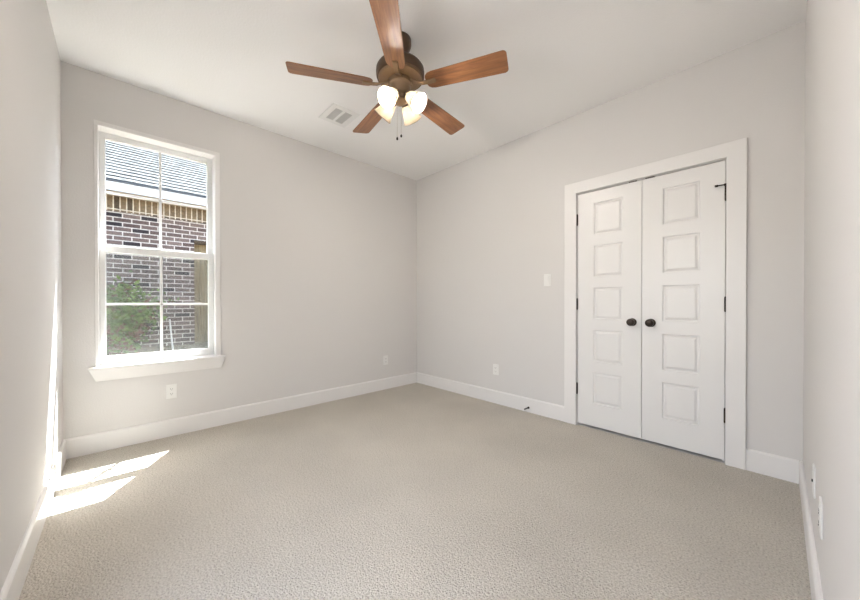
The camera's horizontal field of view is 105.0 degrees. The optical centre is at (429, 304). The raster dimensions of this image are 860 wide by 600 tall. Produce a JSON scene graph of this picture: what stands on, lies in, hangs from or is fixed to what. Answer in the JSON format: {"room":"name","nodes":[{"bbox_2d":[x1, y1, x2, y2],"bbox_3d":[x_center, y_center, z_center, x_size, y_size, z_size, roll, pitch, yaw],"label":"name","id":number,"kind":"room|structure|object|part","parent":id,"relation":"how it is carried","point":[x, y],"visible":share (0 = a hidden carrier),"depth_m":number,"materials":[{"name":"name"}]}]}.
{"room":"empty bedroom","nodes":[
{"label":"empty bedroom","id":0,"kind":"room"},
{"bbox_2d":[0,0,62,591],"bbox_3d":[-1.391,-0.239,0.950,0.150,2.863,3.490,0,0,-43],"label":"wall","id":1,"kind":"structure","parent":0,"point":[31,355],"depth_m":1.42,"materials":[{"name":"white paint"}]},
{"bbox_2d":[0,440,65,599],"bbox_3d":[-1.838,1.001,1.552,0.015,0.137,1.980,0,0,-43],"label":"baseboard","id":2,"kind":"structure","parent":1,"relation":"attached to","point":[13,585],"depth_m":1.40,"materials":[{"name":"white paint"}]},
{"bbox_2d":[60,61,416,438],"bbox_3d":[-1.437,-0.163,3.443,3.505,3.043,0.200,0,0,-43],"label":"wall","id":3,"kind":"structure","parent":0,"point":[318,246],"depth_m":3.17,"materials":[{"name":"white paint"}]},
{"bbox_2d":[88,119,225,381],"bbox_3d":[-2.191,-0.393,2.701,0.846,1.888,0.253,0,0,-43],"label":"window","id":4,"kind":"structure","parent":3,"relation":"in","point":[113,367],"depth_m":2.66,"materials":[{"name":"white paint"}]},
{"bbox_3d":[-2.228,-0.855,2.728,0.720,0.896,0.040,0,0,-43],"label":"sash","id":5,"kind":"part","parent":4,"relation":"part of","materials":[{"name":"white plastic"}]},
{"bbox_3d":[-2.196,-0.002,2.699,0.720,0.894,0.038,0,0,-43],"label":"sash","id":6,"kind":"part","parent":4,"relation":"part of","materials":[{"name":"white plastic"}]},
{"bbox_3d":[-2.141,0.498,2.654,0.846,0.106,0.108,0,0,-43],"label":"sill","id":7,"kind":"part","parent":4,"relation":"part of","materials":[{"name":"white paint"}]},
{"bbox_2d":[166,384,176,398],"bbox_3d":[-2.100,0.701,2.679,0.070,0.115,0.010,0,0,-43],"label":"wall outlet","id":8,"kind":"object","parent":3,"relation":"attached to","point":[171,389],"visible":1,"depth_m":2.68,"materials":[{"name":"white plastic"}]},
{"bbox_2d":[63,372,416,458],"bbox_3d":[-1.352,0.990,3.382,3.235,0.137,0.015,0,0,-43],"label":"baseboard","id":9,"kind":"structure","parent":3,"relation":"attached to","point":[112,439],"depth_m":2.87,"materials":[{"name":"white paint"}]},
{"bbox_2d":[383,355,387,364],"bbox_3d":[-0.556,0.692,4.135,0.070,0.115,0.010,0,0,-43],"label":"wall outlet","id":10,"kind":"object","parent":3,"relation":"attached to","point":[385,358],"visible":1,"depth_m":4.13,"materials":[{"name":"white plastic"}]},
{"bbox_2d":[19,383,811,599],"bbox_3d":[-0.159,1.125,2.119,3.235,0.120,3.490,0,0,-43],"label":"floor","id":11,"kind":"structure","parent":0,"point":[414,491],"depth_m":1.67,"materials":[{"name":"carpet"}]},
{"bbox_2d":[46,0,806,180],"bbox_3d":[-0.189,-1.738,2.110,3.505,0.120,3.840,0,0,-43],"label":"ceiling","id":12,"kind":"structure","parent":0,"point":[566,59],"depth_m":2.18,"materials":[{"name":"white paint"}]},
{"bbox_2d":[318,103,359,127],"bbox_3d":[-0.807,-1.678,2.930,0.256,0.008,0.290,0,0,-43],"label":"ceiling vent","id":13,"kind":"object","parent":12,"relation":"in","point":[336,114],"visible":1,"depth_m":2.92,"materials":[{"name":"white plastic"}]},
{"bbox_2d":[285,0,508,139],"bbox_3d":[-0.185,-1.365,2.119,1.279,0.624,1.282,0,0,-43],"label":"ceiling fan","id":14,"kind":"object","parent":12,"relation":"hanging from","point":[399,73],"visible":1,"depth_m":1.98,"materials":[{"name":"brown wood"}]},
{"bbox_3d":[-0.592,-1.374,1.970,0.490,0.006,0.141,0,12,-16],"label":"blade","id":15,"kind":"part","parent":14,"relation":"part of","materials":[{"name":"brown wood"}]},
{"bbox_3d":[-0.422,-1.377,2.434,0.141,0.006,0.490,-15,8,-33],"label":"blade","id":16,"kind":"part","parent":14,"relation":"part of","materials":[{"name":"brown wood"}]},
{"bbox_3d":[-0.294,-1.252,2.139,0.125,0.136,0.138,0,0,-43],"label":"lamp shade","id":17,"kind":"part","parent":14,"relation":"part of","materials":[{"name":"white glass"}]},
{"bbox_3d":[-0.203,-1.372,1.665,0.141,0.006,0.490,12,1,2],"label":"blade","id":18,"kind":"part","parent":14,"relation":"part of","materials":[{"name":"brown wood"}]},
{"bbox_3d":[-0.241,-1.252,1.979,0.138,0.136,0.125,0,0,-43],"label":"lamp shade","id":19,"kind":"part","parent":14,"relation":"part of","materials":[{"name":"white glass"}]},
{"bbox_3d":[-0.237,-1.266,1.994,0.084,0.080,0.056,0,0,-43],"label":"bulb","id":20,"kind":"part","parent":14,"relation":"part of","materials":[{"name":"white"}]},
{"bbox_3d":[-0.134,-1.253,2.192,0.138,0.136,0.125,0,0,-43],"label":"lamp shade","id":21,"kind":"part","parent":14,"relation":"part of","materials":[{"name":"white glass"}]},
{"bbox_3d":[-0.081,-1.252,2.032,0.125,0.136,0.138,0,0,-43],"label":"lamp shade","id":22,"kind":"part","parent":14,"relation":"part of","materials":[{"name":"white glass"}]},
{"bbox_3d":[-0.096,-1.266,2.036,0.056,0.080,0.084,0,0,-43],"label":"bulb","id":23,"kind":"part","parent":14,"relation":"part of","materials":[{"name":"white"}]},
{"bbox_3d":[0.072,-1.377,2.415,0.141,0.006,0.490,-15,-9,37],"label":"blade","id":24,"kind":"part","parent":14,"relation":"part of","materials":[{"name":"brown wood"}]},
{"bbox_3d":[0.207,-1.374,1.940,0.490,0.006,0.141,0,-12,20],"label":"blade","id":25,"kind":"part","parent":14,"relation":"part of","materials":[{"name":"brown wood"}]},
{"bbox_2d":[417,21,804,462],"bbox_3d":[1.060,-0.254,3.262,0.120,2.863,3.490,0,0,-43],"label":"wall","id":26,"kind":"structure","parent":0,"point":[490,224],"depth_m":2.79,"materials":[{"name":"white paint"}]},
{"bbox_2d":[417,372,563,420],"bbox_3d":[0.525,0.987,3.739,0.015,0.137,2.041,0,0,-43],"label":"baseboard","id":27,"kind":"structure","parent":26,"relation":"attached to","point":[550,410],"depth_m":3.52,"materials":[{"name":"white paint"}]},
{"bbox_2d":[493,364,498,374],"bbox_3d":[0.707,0.694,3.548,0.010,0.115,0.070,0,0,-43],"label":"wall outlet","id":28,"kind":"object","parent":26,"relation":"attached to","point":[495,366],"visible":1,"depth_m":3.54,"materials":[{"name":"white plastic"}]},
{"bbox_2d":[544,274,550,285],"bbox_3d":[1.108,-0.236,3.116,0.011,0.115,0.070,0,0,-43],"label":"light switch","id":29,"kind":"object","parent":26,"relation":"attached to","point":[547,277],"visible":1,"depth_m":3.11,"materials":[{"name":"white plastic"}]},
{"bbox_2d":[576,180,641,437],"bbox_3d":[1.461,0.032,2.733,0.101,2.015,0.497,0,0,-43],"label":"door","id":30,"kind":"structure","parent":26,"relation":"in","point":[609,220],"depth_m":2.72,"materials":[{"name":"white paint"}]},
{"bbox_3d":[1.576,0.135,2.585,0.065,0.062,0.062,0,0,-43],"label":"knob","id":31,"kind":"part","parent":30,"relation":"part of","materials":[{"name":"brown metal"}]},
{"bbox_2d":[564,138,746,469],"bbox_3d":[1.673,-0.007,2.597,0.142,2.137,1.189,0,0,-43],"label":"door frame","id":32,"kind":"structure","parent":26,"relation":"attached to","point":[735,152],"depth_m":2.18,"materials":[{"name":"white paint"}]},
{"bbox_2d":[642,160,725,459],"bbox_3d":[1.804,0.034,2.370,0.101,2.015,0.494,0,0,-43],"label":"door","id":33,"kind":"structure","parent":26,"relation":"in","point":[684,211],"depth_m":2.37,"materials":[{"name":"white paint"}]},
{"bbox_3d":[1.663,0.136,2.493,0.065,0.062,0.062,0,0,-43],"label":"knob","id":34,"kind":"part","parent":33,"relation":"part of","materials":[{"name":"brown metal"}]},
{"bbox_2d":[746,448,798,483],"bbox_3d":[2.120,0.995,2.048,0.015,0.137,0.230,0,0,-43],"label":"baseboard","id":35,"kind":"structure","parent":26,"relation":"attached to","point":[780,467],"depth_m":2.04,"materials":[{"name":"white paint"}]},
{"bbox_2d":[803,0,859,599],"bbox_3d":[1.078,-0.240,0.777,3.505,2.863,0.150,0,0,-43],"label":"wall","id":36,"kind":"structure","parent":0,"point":[831,368],"depth_m":0.89,"materials":[{"name":"white paint"}]},
{"bbox_2d":[799,461,822,599],"bbox_3d":[1.033,1.003,0.854,3.235,0.137,0.015,0,0,-43],"label":"baseboard","id":37,"kind":"structure","parent":36,"relation":"attached to","point":[814,575],"depth_m":1.33,"materials":[{"name":"white paint"}]},
{"bbox_2d":[811,463,815,498],"bbox_3d":[1.516,0.695,1.305,0.070,0.115,0.010,0,0,-43],"label":"jack plate","id":38,"kind":"object","parent":36,"relation":"attached to","point":[813,480],"visible":1,"depth_m":1.28,"materials":[{"name":"white plastic"}]},
{"bbox_2d":[818,496,822,539],"bbox_3d":[1.284,0.698,1.085,0.070,0.115,0.010,0,0,-43],"label":"wall outlet","id":39,"kind":"object","parent":36,"relation":"attached to","point":[820,507],"visible":1,"depth_m":1.06,"materials":[{"name":"white plastic"}]},
{"label":"outside","id":40,"kind":"structure","parent":0,"visible":0},
{"bbox_2d":[108,342,207,355],"bbox_3d":[-5.155,0.896,6.128,17.000,0.540,8.800,0,0,-43],"label":"ground","id":41,"kind":"structure","parent":40,"point":[199,345],"depth_m":5.16,"materials":[{"name":"concrete"}]},
{"bbox_2d":[106,270,178,355],"bbox_3d":[-4.288,0.176,4.525,1.353,1.318,0.901,0,0,-43],"label":"shrub","id":42,"kind":"object","parent":41,"relation":"on","point":[123,322],"visible":0.6,"depth_m":4.51,"materials":[{"name":"green plant"}]},
{"bbox_2d":[105,140,207,347],"bbox_3d":[-5.794,-2.046,6.786,15.000,6.376,5.245,0,0,-43],"label":"neighbor house","id":43,"kind":"structure","parent":41,"relation":"on","point":[130,222],"depth_m":5.24,"materials":[{"name":"brick"}]},
{"bbox_3d":[-3.653,-0.185,5.993,1.076,1.740,0.050,0,0,-43],"label":"plank panel","id":44,"kind":"part","parent":43,"relation":"part of","materials":[{"name":"beige wood"}]},
{"bbox_2d":[169,319,173,350],"bbox_3d":[-3.924,0.469,5.004,0.022,0.507,0.069,0,0,22],"label":"pipe","id":45,"kind":"object","parent":41,"relation":"on","point":[169,319],"visible":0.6,"depth_m":5.00,"materials":[{"name":"white plastic"}]}
]}

